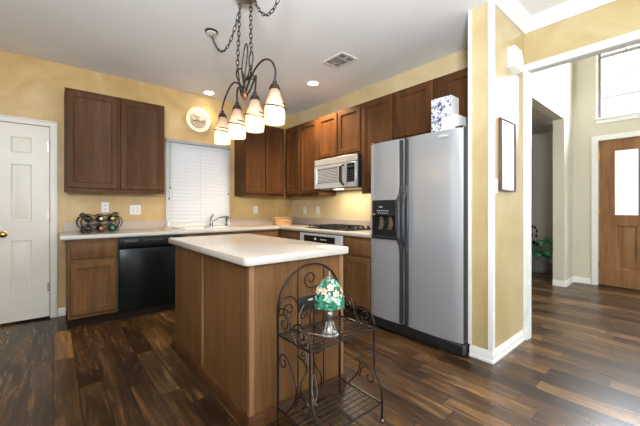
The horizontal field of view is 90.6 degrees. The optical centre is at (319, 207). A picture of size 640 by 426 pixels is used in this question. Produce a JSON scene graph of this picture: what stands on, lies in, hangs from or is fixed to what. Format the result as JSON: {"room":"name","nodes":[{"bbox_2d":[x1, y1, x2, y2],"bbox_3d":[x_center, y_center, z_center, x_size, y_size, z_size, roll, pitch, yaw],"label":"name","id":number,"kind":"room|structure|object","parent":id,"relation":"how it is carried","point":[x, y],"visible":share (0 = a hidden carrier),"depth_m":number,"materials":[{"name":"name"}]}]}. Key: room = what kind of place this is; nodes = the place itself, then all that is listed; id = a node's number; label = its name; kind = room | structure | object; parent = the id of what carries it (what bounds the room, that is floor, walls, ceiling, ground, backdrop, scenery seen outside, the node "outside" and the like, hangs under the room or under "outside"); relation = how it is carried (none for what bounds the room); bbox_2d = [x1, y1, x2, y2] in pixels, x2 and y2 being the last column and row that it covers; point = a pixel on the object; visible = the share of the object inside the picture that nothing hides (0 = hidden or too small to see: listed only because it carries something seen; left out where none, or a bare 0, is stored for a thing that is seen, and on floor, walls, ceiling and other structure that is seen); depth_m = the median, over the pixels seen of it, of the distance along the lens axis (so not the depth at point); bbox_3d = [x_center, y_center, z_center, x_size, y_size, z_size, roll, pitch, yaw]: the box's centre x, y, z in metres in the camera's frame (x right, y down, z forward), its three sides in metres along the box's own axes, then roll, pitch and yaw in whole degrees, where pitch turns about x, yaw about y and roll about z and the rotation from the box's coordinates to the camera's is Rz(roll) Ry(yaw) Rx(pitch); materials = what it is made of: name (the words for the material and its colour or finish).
{"room":"kitchen","nodes":[
{"label":"kitchen","id":0,"kind":"room"},
{"bbox_2d":[0,50,290,307],"bbox_3d":[-2.843,-0.195,3.456,6.500,2.710,0.150,0,0,-40],"label":"wall","id":1,"kind":"structure","parent":0,"point":[30,87],"depth_m":3.63,"materials":[{"name":"paint"}]},
{"bbox_2d":[0,114,57,323],"bbox_3d":[-2.997,0.124,3.184,0.549,2.072,0.108,0,0,-40],"label":"door","id":2,"kind":"structure","parent":1,"relation":"in","point":[29,152],"depth_m":3.23,"materials":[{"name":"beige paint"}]},
{"bbox_2d":[58,307,65,316],"bbox_3d":[-2.775,1.117,3.401,0.067,0.085,0.022,0,0,-40],"label":"baseboard","id":3,"kind":"structure","parent":1,"relation":"attached to","point":[61,311],"depth_m":3.40,"materials":[{"name":"white paint"}]},
{"bbox_2d":[101,202,108,211],"bbox_3d":[-2.482,-0.005,3.655,0.072,0.116,0.009,0,0,-40],"label":"wall outlet","id":4,"kind":"object","parent":1,"relation":"attached to","point":[104,205],"visible":1,"depth_m":3.65,"materials":[{"name":"white plastic"}]},
{"bbox_2d":[64,87,163,193],"bbox_3d":[-2.306,-0.689,3.590,0.925,1.052,0.327,0,0,-40],"label":"upper cabinet","id":5,"kind":"object","parent":1,"relation":"attached to","point":[112,144],"visible":1,"depth_m":3.42,"materials":[{"name":"brown wood"}]},
{"bbox_2d":[130,205,140,214],"bbox_3d":[-2.248,0.025,3.852,0.118,0.116,0.010,0,0,-40],"label":"light switch","id":6,"kind":"object","parent":1,"relation":"attached to","point":[134,209],"visible":1,"depth_m":3.85,"materials":[{"name":"white plastic"}]},
{"bbox_2d":[165,138,230,226],"bbox_3d":[-1.639,-0.318,4.324,0.870,1.144,0.069,0,0,-40],"label":"window blind","id":7,"kind":"object","parent":1,"relation":"attached to","point":[194,170],"visible":1,"depth_m":4.30,"materials":[{"name":"white plastic"}]},
{"bbox_2d":[186,107,210,131],"bbox_3d":[-1.663,-1.200,4.324,0.340,0.340,0.038,0,0,-40],"label":"wall plate","id":8,"kind":"object","parent":1,"relation":"attached to","point":[198,119],"visible":1,"depth_m":4.32,"materials":[{"name":"beige ceramic"}]},
{"bbox_2d":[253,206,257,212],"bbox_3d":[-0.997,0.030,4.905,0.072,0.116,0.009,0,0,-40],"label":"wall outlet","id":9,"kind":"object","parent":1,"relation":"attached to","point":[255,208],"visible":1,"depth_m":4.90,"materials":[{"name":"white plastic"}]},
{"bbox_2d":[234,125,283,196],"bbox_3d":[-0.902,-0.689,4.772,0.675,1.052,0.327,0,0,-40],"label":"upper cabinet","id":10,"kind":"object","parent":1,"relation":"attached to","point":[258,157],"visible":0.79,"depth_m":4.62,"materials":[{"name":"brown wood"}]},
{"bbox_2d":[0,0,488,115],"bbox_3d":[-1.765,-1.610,2.175,6.500,0.120,3.600,0,0,-40],"label":"ceiling","id":11,"kind":"structure","parent":0,"point":[163,43],"depth_m":2.93,"materials":[{"name":"white paint"}]},
{"bbox_2d":[202,90,215,94],"bbox_3d":[-1.493,-1.546,4.259,0.180,0.008,0.180,0,0,-40],"label":"recessed light","id":12,"kind":"object","parent":11,"relation":"in","point":[206,92],"visible":1,"depth_m":4.24,"materials":[{"name":"white plastic"}]},
{"bbox_2d":[205,0,285,144],"bbox_3d":[-0.577,-1.019,2.285,0.231,1.060,1.350,0,0,-40],"label":"chandelier","id":13,"kind":"object","parent":11,"relation":"hanging from","point":[274,111],"visible":1,"depth_m":2.09,"materials":[{"name":"black metal"}]},
{"bbox_2d":[306,80,319,86],"bbox_3d":[-0.087,-1.546,3.939,0.180,0.008,0.180,0,0,-40],"label":"recessed light","id":14,"kind":"object","parent":11,"relation":"in","point":[312,83],"visible":1,"depth_m":3.93,"materials":[{"name":"white plastic"}]},
{"bbox_2d":[322,52,357,68],"bbox_3d":[0.208,-1.546,3.325,0.230,0.008,0.300,0,0,-40],"label":"ceiling vent","id":15,"kind":"object","parent":11,"relation":"in","point":[341,59],"visible":1,"depth_m":3.31,"materials":[{"name":"white plastic"}]},
{"bbox_2d":[0,263,639,425],"bbox_3d":[2.090,1.200,2.020,12.200,0.080,8.800,0,0,-40],"label":"floor","id":16,"kind":"structure","parent":0,"point":[579,365],"depth_m":2.19,"materials":[{"name":"brown wood"}]},
{"bbox_2d":[66,237,117,328],"bbox_3d":[-2.402,0.730,3.320,0.400,0.860,0.617,0,0,-40],"label":"base cabinet","id":17,"kind":"object","parent":16,"relation":"on","point":[91,264],"visible":1,"depth_m":3.09,"materials":[{"name":"brown wood"}]},
{"bbox_2d":[59,217,370,239],"bbox_3d":[-0.901,0.230,3.488,3.023,0.140,2.298,0,0,-40],"label":"countertop","id":18,"kind":"structure","parent":17,"relation":"on","point":[71,231],"depth_m":3.80,"materials":[{"name":"beige laminate"}]},
{"bbox_2d":[76,212,122,232],"bbox_3d":[-2.353,0.152,3.378,0.399,0.215,0.169,0,0,-40],"label":"wine rack","id":19,"kind":"object","parent":18,"relation":"on","point":[81,215],"visible":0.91,"depth_m":3.34,"materials":[{"name":"brown metal"}]},
{"bbox_2d":[83,215,91,221],"bbox_3d":[-2.424,0.112,3.307,0.070,0.070,0.288,0,0,-40],"label":"wine bottle","id":20,"kind":"object","parent":19,"relation":"in","point":[88,218],"visible":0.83,"depth_m":3.26,"materials":[{"name":"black glass"}]},
{"bbox_2d":[84,224,91,230],"bbox_3d":[-2.424,0.212,3.307,0.070,0.070,0.288,0,0,-40],"label":"wine bottle","id":21,"kind":"object","parent":19,"relation":"in","point":[88,227],"visible":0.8,"depth_m":3.26,"materials":[{"name":"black glass"}]},
{"bbox_2d":[95,224,103,230],"bbox_3d":[-2.347,0.212,3.372,0.070,0.070,0.288,0,0,-40],"label":"wine bottle","id":22,"kind":"object","parent":19,"relation":"in","point":[99,227],"visible":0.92,"depth_m":3.33,"materials":[{"name":"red glass"}]},
{"bbox_2d":[95,215,103,221],"bbox_3d":[-2.347,0.112,3.372,0.070,0.070,0.288,0,0,-40],"label":"wine bottle","id":23,"kind":"object","parent":19,"relation":"in","point":[99,218],"visible":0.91,"depth_m":3.33,"materials":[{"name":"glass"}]},
{"bbox_2d":[106,224,114,230],"bbox_3d":[-2.271,0.212,3.436,0.070,0.070,0.288,0,0,-40],"label":"wine bottle","id":24,"kind":"object","parent":19,"relation":"in","point":[110,227],"visible":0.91,"depth_m":3.39,"materials":[{"name":"green glass"}]},
{"bbox_2d":[106,215,114,220],"bbox_3d":[-2.271,0.112,3.436,0.070,0.070,0.288,0,0,-40],"label":"wine bottle","id":25,"kind":"object","parent":19,"relation":"in","point":[110,217],"visible":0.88,"depth_m":3.39,"materials":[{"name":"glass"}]},
{"bbox_2d":[177,226,241,229],"bbox_3d":[-1.431,0.304,4.108,0.740,0.101,0.430,0,0,-40],"label":"sink","id":26,"kind":"object","parent":18,"relation":"in","point":[207,227],"visible":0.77,"depth_m":4.13,"materials":[{"name":"white ceramic"}]},
{"bbox_2d":[209,214,228,225],"bbox_3d":[-1.400,0.173,4.395,0.271,0.175,0.059,0,0,-20],"label":"kitchen faucet","id":27,"kind":"object","parent":18,"relation":"on","point":[211,220],"visible":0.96,"depth_m":4.36,"materials":[{"name":"silver metal"}]},
{"bbox_2d":[272,217,293,224],"bbox_3d":[-0.574,0.204,4.922,0.356,0.112,0.212,0,0,-40],"label":"bread basket","id":28,"kind":"object","parent":18,"relation":"on","point":[277,221],"visible":1,"depth_m":4.84,"materials":[{"name":"wicker"}]},
{"bbox_2d":[305,224,370,230],"bbox_3d":[0.251,0.239,3.988,0.500,0.042,0.800,0,0,-40],"label":"cooktop","id":29,"kind":"object","parent":18,"relation":"in","point":[343,227],"visible":0.99,"depth_m":3.85,"materials":[{"name":"black metal"}]},
{"bbox_2d":[117,234,179,319],"bbox_3d":[-1.998,0.731,3.625,0.600,0.858,0.620,0,0,-40],"label":"dishwasher","id":30,"kind":"object","parent":16,"relation":"on","point":[146,264],"visible":0.66,"depth_m":3.38,"materials":[{"name":"black metal"}]},
{"bbox_2d":[180,231,249,236],"bbox_3d":[-1.442,0.731,4.128,0.860,0.859,0.617,0,0,-40],"label":"base cabinet","id":31,"kind":"object","parent":16,"relation":"on","point":[234,232],"visible":0.03,"depth_m":3.89,"materials":[{"name":"brown wood"}]},
{"bbox_2d":[172,245,345,425],"bbox_3d":[-0.538,0.731,2.377,0.707,0.858,1.370,0,0,-40],"label":"kitchen island","id":32,"kind":"object","parent":16,"relation":"on","point":[226,311],"visible":0.72,"depth_m":1.85,"materials":[{"name":"brown wood"}]},
{"bbox_2d":[168,233,348,265],"bbox_3d":[-0.546,0.277,2.377,0.750,0.043,1.430,0,0,-40],"label":"island countertop","id":33,"kind":"structure","parent":32,"relation":"on","point":[246,249],"depth_m":2.03,"materials":[{"name":"white stone"}]},
{"bbox_2d":[299,295,314,311],"bbox_3d":[-0.076,0.568,1.883,0.124,0.080,0.020,0,0,-40],"label":"outlet","id":34,"kind":"object","parent":32,"relation":"attached to","point":[306,300],"depth_m":1.88,"materials":[{"name":"black plastic"}]},
{"bbox_2d":[250,229,278,236],"bbox_3d":[-0.935,0.730,4.554,0.455,0.860,0.617,0,0,-40],"label":"base cabinet","id":35,"kind":"object","parent":16,"relation":"on","point":[275,232],"visible":0.05,"depth_m":4.35,"materials":[{"name":"brown wood"}]},
{"bbox_2d":[280,229,300,239],"bbox_3d":[-0.184,0.730,4.485,0.637,0.860,0.490,0,0,-40],"label":"base cabinet","id":36,"kind":"object","parent":16,"relation":"on","point":[289,234],"visible":0.09,"depth_m":4.26,"materials":[{"name":"brown wood"}]},
{"bbox_2d":[300,231,348,309],"bbox_3d":[0.194,0.732,3.947,0.641,0.856,0.790,0,0,-40],"label":"wall oven","id":37,"kind":"object","parent":16,"relation":"on","point":[333,239],"visible":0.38,"depth_m":3.68,"materials":[{"name":"silver metal"}]},
{"bbox_2d":[277,262,383,425],"bbox_3d":[0.057,0.738,1.698,0.474,0.844,0.348,0,0,-40],"label":"rack","id":38,"kind":"object","parent":16,"relation":"on","point":[297,397],"visible":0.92,"depth_m":1.74,"materials":[{"name":"metal"}]},
{"bbox_2d":[299,270,344,405],"bbox_3d":[-0.002,0.650,1.715,0.226,0.640,0.330,0,0,-20],"label":"table lamp","id":39,"kind":"object","parent":38,"relation":"on","point":[329,296],"visible":0.91,"depth_m":1.62,"materials":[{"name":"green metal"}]},
{"bbox_2d":[327,284,333,290],"bbox_3d":[0.054,0.405,1.614,0.033,0.034,0.028,0,0,-40],"label":"flower","id":40,"kind":"object","parent":39,"relation":"on","point":[330,287],"depth_m":1.61,"materials":[{"name":"white glass"}]},
{"bbox_2d":[333,290,338,296],"bbox_3d":[0.084,0.435,1.609,0.035,0.034,0.014,0,0,-40],"label":"flower","id":41,"kind":"object","parent":39,"relation":"on","point":[335,292],"depth_m":1.61,"materials":[{"name":"white glass"}]},
{"bbox_2d":[278,315,373,352],"bbox_3d":[0.040,0.675,1.719,0.464,0.014,0.280,0,0,-40],"label":"shelf","id":42,"kind":"object","parent":38,"relation":"attached to","point":[339,317],"depth_m":1.70,"materials":[{"name":"metal"}]},
{"bbox_2d":[278,378,381,425],"bbox_3d":[0.057,1.064,1.698,0.464,0.014,0.332,0,0,-40],"label":"shelf","id":43,"kind":"object","parent":38,"relation":"attached to","point":[339,379],"depth_m":1.70,"materials":[{"name":"metal"}]},
{"bbox_2d":[344,235,370,318],"bbox_3d":[0.622,0.730,3.526,0.637,0.860,0.395,0,0,-40],"label":"base cabinet","id":44,"kind":"object","parent":16,"relation":"on","point":[357,263],"visible":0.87,"depth_m":3.31,"materials":[{"name":"brown wood"}]},
{"bbox_2d":[370,125,469,355],"bbox_3d":[1.013,0.259,2.976,0.727,1.803,0.940,0,0,-40],"label":"refrigerator","id":45,"kind":"object","parent":16,"relation":"on","point":[419,183],"visible":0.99,"depth_m":2.69,"materials":[{"name":"silver metal"}]},
{"bbox_2d":[431,114,465,132],"bbox_3d":[1.086,-0.690,2.669,0.161,0.125,0.225,0,0,-40],"label":"carton","id":46,"kind":"object","parent":45,"relation":"on","point":[448,122],"visible":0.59,"depth_m":2.60,"materials":[{"name":"white cardboard"}]},
{"bbox_2d":[431,118,440,132],"bbox_3d":[0.981,-0.690,2.669,0.001,0.123,0.090,0,0,-40],"label":"print","id":47,"kind":"object","parent":46,"relation":"attached to","point":[435,123],"depth_m":2.67},
{"bbox_2d":[431,95,458,119],"bbox_3d":[1.059,-0.837,2.678,0.131,0.165,0.175,0,0,-40],"label":"carton","id":48,"kind":"object","parent":46,"relation":"on","point":[448,105],"visible":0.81,"depth_m":2.63,"materials":[{"name":"white cardboard"}]},
{"bbox_2d":[431,95,450,118],"bbox_3d":[1.009,-0.837,2.636,0.001,0.163,0.175,0,0,-40],"label":"print","id":49,"kind":"object","parent":48,"relation":"attached to","point":[440,107],"depth_m":2.63},
{"bbox_2d":[531,220,552,272],"bbox_3d":[3.869,0.682,5.695,0.860,0.955,0.758,0,0,16],"label":"potted plant","id":50,"kind":"object","parent":16,"relation":"on","point":[539,259],"visible":0.68,"depth_m":5.60,"materials":[{"name":"green plant"}]},
{"bbox_2d":[291,48,467,219],"bbox_3d":[0.651,-0.195,4.172,0.230,2.710,3.254,0,0,-40],"label":"wall","id":51,"kind":"structure","parent":0,"point":[347,204],"depth_m":4.21,"materials":[{"name":"paint"}]},
{"bbox_2d":[285,118,335,196],"bbox_3d":[-0.160,-0.689,4.682,0.344,1.052,0.806,0,0,-40],"label":"upper cabinet","id":52,"kind":"object","parent":51,"relation":"attached to","point":[301,140],"visible":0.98,"depth_m":4.54,"materials":[{"name":"brown wood"}]},
{"bbox_2d":[316,206,319,213],"bbox_3d":[-0.031,0.035,4.797,0.009,0.116,0.072,0,0,-40],"label":"wall outlet","id":53,"kind":"object","parent":51,"relation":"attached to","point":[317,207],"visible":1,"depth_m":4.79,"materials":[{"name":"white plastic"}]},
{"bbox_2d":[318,103,361,159],"bbox_3d":[0.350,-0.921,4.075,0.344,0.587,0.776,0,0,-40],"label":"upper cabinet","id":54,"kind":"object","parent":51,"relation":"attached to","point":[340,132],"visible":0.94,"depth_m":3.92,"materials":[{"name":"brown wood"}]},
{"bbox_2d":[314,153,361,190],"bbox_3d":[0.306,-0.428,4.036,0.453,0.393,0.762,0,0,-40],"label":"microwave","id":55,"kind":"object","parent":54,"relation":"attached to","point":[341,173],"visible":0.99,"depth_m":3.87,"materials":[{"name":"silver metal"}]},
{"bbox_2d":[362,93,393,193],"bbox_3d":[0.747,-0.689,3.603,0.344,1.052,0.452,0,0,-40],"label":"upper cabinet","id":56,"kind":"object","parent":51,"relation":"attached to","point":[378,113],"visible":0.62,"depth_m":3.53,"materials":[{"name":"brown wood"}]},
{"bbox_2d":[394,68,467,139],"bbox_3d":[1.179,-0.957,3.091,0.344,0.517,0.885,0,0,-40],"label":"upper cabinet","id":57,"kind":"object","parent":51,"relation":"attached to","point":[412,105],"visible":0.56,"depth_m":3.06,"materials":[{"name":"brown wood"}]},
{"bbox_2d":[471,3,523,349],"bbox_3d":[1.499,-0.240,2.653,0.690,2.800,0.160,0,0,-40],"label":"wall","id":58,"kind":"structure","parent":0,"point":[508,88],"depth_m":2.46,"materials":[{"name":"beige paint"}]},
{"bbox_2d":[468,10,471,343],"bbox_3d":[1.255,-0.240,2.553,0.212,2.620,0.024,0,0,-40],"label":"trim","id":59,"kind":"structure","parent":58,"relation":"attached to","point":[469,11],"depth_m":2.48,"materials":[{"name":"white paint"}]},
{"bbox_2d":[488,0,494,351],"bbox_3d":[1.290,-0.285,2.379,0.042,2.710,0.034,0,0,-40],"label":"trim","id":60,"kind":"structure","parent":58,"relation":"attached to","point":[491,4],"depth_m":2.37,"materials":[{"name":"white paint"}]},
{"bbox_2d":[495,178,497,193],"bbox_3d":[1.339,-0.165,2.408,0.072,0.116,0.010,0,0,-40],"label":"light switch","id":61,"kind":"object","parent":58,"relation":"attached to","point":[496,180],"visible":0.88,"depth_m":2.40,"materials":[{"name":"white plastic"}]},
{"bbox_2d":[469,330,524,364],"bbox_3d":[1.481,1.117,2.624,0.670,0.085,0.182,0,0,-40],"label":"baseboard","id":62,"kind":"structure","parent":58,"relation":"attached to","point":[476,352],"depth_m":2.45,"materials":[{"name":"white paint"}]},
{"bbox_2d":[498,117,515,191],"bbox_3d":[1.502,-0.415,2.533,0.300,0.570,0.027,0,0,-40],"label":"framed picture","id":63,"kind":"object","parent":58,"relation":"attached to","point":[506,128],"visible":1,"depth_m":2.51},
{"bbox_2d":[503,120,513,189],"bbox_3d":[1.499,-0.415,2.537,0.268,0.538,0.014,0,0,-40],"label":"print","id":64,"kind":"object","parent":63,"relation":"attached to","point":[508,126],"depth_m":2.54},
{"bbox_2d":[507,45,523,75],"bbox_3d":[1.610,-1.200,2.598,0.180,0.200,0.066,0,0,-40],"label":"door chime","id":65,"kind":"object","parent":58,"relation":"attached to","point":[515,61],"visible":1,"depth_m":2.55,"materials":[{"name":"white plastic"}]},
{"bbox_2d":[531,121,552,263],"bbox_3d":[2.500,-0.265,5.936,4.630,2.850,3.375,0,0,-40],"label":"wall","id":66,"kind":"structure","parent":0,"point":[541,133],"depth_m":6.67,"materials":[{"name":"beige paint"}]},
{"bbox_2d":[531,106,553,123],"bbox_3d":[1.616,-1.360,5.193,2.320,0.100,3.135,0,0,-40],"label":"ceiling","id":67,"kind":"structure","parent":0,"point":[537,116],"depth_m":4.59,"materials":[{"name":"beige paint"}]},
{"bbox_2d":[518,0,569,15],"bbox_3d":[1.069,-1.700,-1.192,6.500,0.120,5.200,0,0,-40],"label":"ceiling","id":68,"kind":"structure","parent":0,"point":[532,7],"depth_m":2.55,"materials":[{"name":"white paint"}]},
{"bbox_2d":[531,62,572,280],"bbox_3d":[2.799,-1.440,4.074,2.970,5.200,0.140,0,0,-40],"label":"wall","id":69,"kind":"structure","parent":0,"point":[552,88],"depth_m":4.69,"materials":[{"name":"beige paint"}]},
{"bbox_2d":[552,276,590,286],"bbox_3d":[3.801,1.117,4.777,0.607,0.085,0.213,0,0,-25],"label":"baseboard","id":70,"kind":"structure","parent":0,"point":[572,279],"depth_m":4.81,"materials":[{"name":"white paint"}]},
{"bbox_2d":[524,0,639,64],"bbox_3d":[3.426,-1.440,0.953,0.070,5.200,5.445,0,0,-40],"label":"wall opening","id":71,"kind":"structure","parent":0,"point":[617,18],"depth_m":2.50,"materials":[{"name":"yellow paint"}]},
{"bbox_2d":[493,0,616,33],"bbox_3d":[3.187,-1.590,0.647,0.690,0.100,5.085,0,0,-40],"label":"trim","id":72,"kind":"structure","parent":71,"relation":"attached to","point":[513,10],"depth_m":2.57,"materials":[{"name":"white paint"}]},
{"bbox_2d":[523,30,639,339],"bbox_3d":[3.465,-0.050,0.880,0.115,2.420,5.084,0,0,-40],"label":"trim","id":73,"kind":"structure","parent":71,"relation":"attached to","point":[633,38],"depth_m":2.78,"materials":[{"name":"white paint"}]},
{"bbox_2d":[573,56,639,283],"bbox_3d":[5.363,-1.440,3.458,0.160,5.200,4.385,0,0,-40],"label":"wall","id":74,"kind":"structure","parent":0,"point":[584,70],"depth_m":4.88,"materials":[{"name":"beige paint"}]},
{"bbox_2d":[591,130,639,290],"bbox_3d":[4.505,0.043,4.429,0.222,2.235,1.065,0,0,-40],"label":"door","id":75,"kind":"structure","parent":74,"relation":"in","point":[618,265],"depth_m":4.65,"materials":[{"name":"brown wood"}]},
{"bbox_2d":[593,46,639,123],"bbox_3d":[4.515,-2.007,4.385,0.145,1.505,1.095,0,0,-40],"label":"window","id":76,"kind":"structure","parent":74,"relation":"in","point":[599,119],"depth_m":4.69,"materials":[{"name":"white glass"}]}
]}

